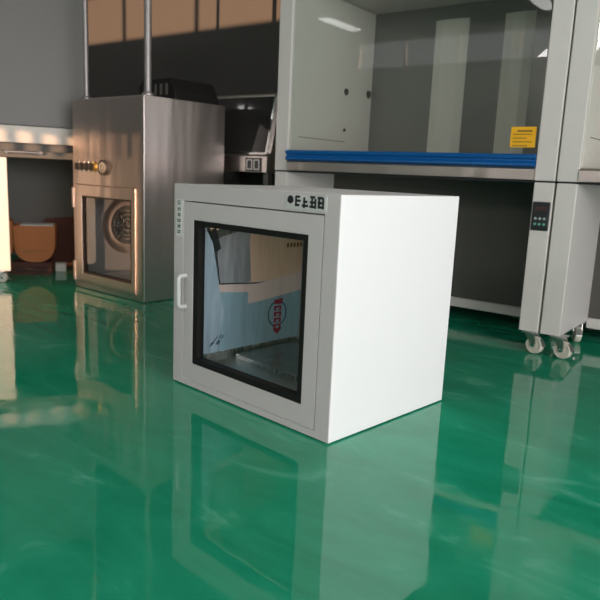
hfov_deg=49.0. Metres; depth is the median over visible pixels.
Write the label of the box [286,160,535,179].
countertop
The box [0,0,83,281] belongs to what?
fume hood
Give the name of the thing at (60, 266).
carton
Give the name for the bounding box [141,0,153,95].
conduit pipe
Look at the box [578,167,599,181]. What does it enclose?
countertop
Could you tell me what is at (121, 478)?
floor
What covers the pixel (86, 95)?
conduit pipe
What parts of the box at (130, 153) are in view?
selector knob, door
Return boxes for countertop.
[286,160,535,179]
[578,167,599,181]
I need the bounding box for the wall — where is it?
[25,0,525,184]
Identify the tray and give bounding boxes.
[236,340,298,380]
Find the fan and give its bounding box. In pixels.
[102,200,130,252]
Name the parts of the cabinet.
leg, sloped pane, sash trim, socket plate, panel, leg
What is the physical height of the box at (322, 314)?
0.700 m
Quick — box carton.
[55,262,66,271]
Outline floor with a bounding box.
[0,255,599,599]
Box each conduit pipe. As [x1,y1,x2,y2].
[81,0,90,98]
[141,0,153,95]
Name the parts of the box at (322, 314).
handle, door, name plate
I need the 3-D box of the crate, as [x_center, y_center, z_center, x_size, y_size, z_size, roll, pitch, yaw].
[-1.841,-0.232,4.554,0.260,0.085,0.222,0,11,-14]
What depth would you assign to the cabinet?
4.00 m
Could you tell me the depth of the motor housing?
3.75 m
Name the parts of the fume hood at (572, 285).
leg panel, rail, panel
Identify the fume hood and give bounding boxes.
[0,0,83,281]
[275,0,576,353]
[540,0,599,358]
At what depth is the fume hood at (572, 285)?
2.82 m
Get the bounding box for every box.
[72,95,224,302]
[173,183,458,443]
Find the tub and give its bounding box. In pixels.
[9,218,56,261]
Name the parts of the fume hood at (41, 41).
leg panel, rod, panel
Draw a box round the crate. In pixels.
[11,258,54,274]
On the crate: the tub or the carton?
the tub
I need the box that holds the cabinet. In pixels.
[217,93,276,185]
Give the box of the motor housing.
[139,78,218,104]
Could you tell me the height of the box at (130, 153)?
1.122 m
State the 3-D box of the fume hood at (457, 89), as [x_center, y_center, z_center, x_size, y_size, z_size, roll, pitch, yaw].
[0.751,-1.030,3.503,1.573,2.270,0.884,10,13,36]
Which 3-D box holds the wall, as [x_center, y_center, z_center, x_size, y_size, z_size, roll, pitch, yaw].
[0.989,-1.576,4.195,10.700,3.100,0.151,10,13,36]
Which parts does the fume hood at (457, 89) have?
leg panel, sash rail, panel, rail, leg panel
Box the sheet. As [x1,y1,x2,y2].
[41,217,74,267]
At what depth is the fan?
4.22 m

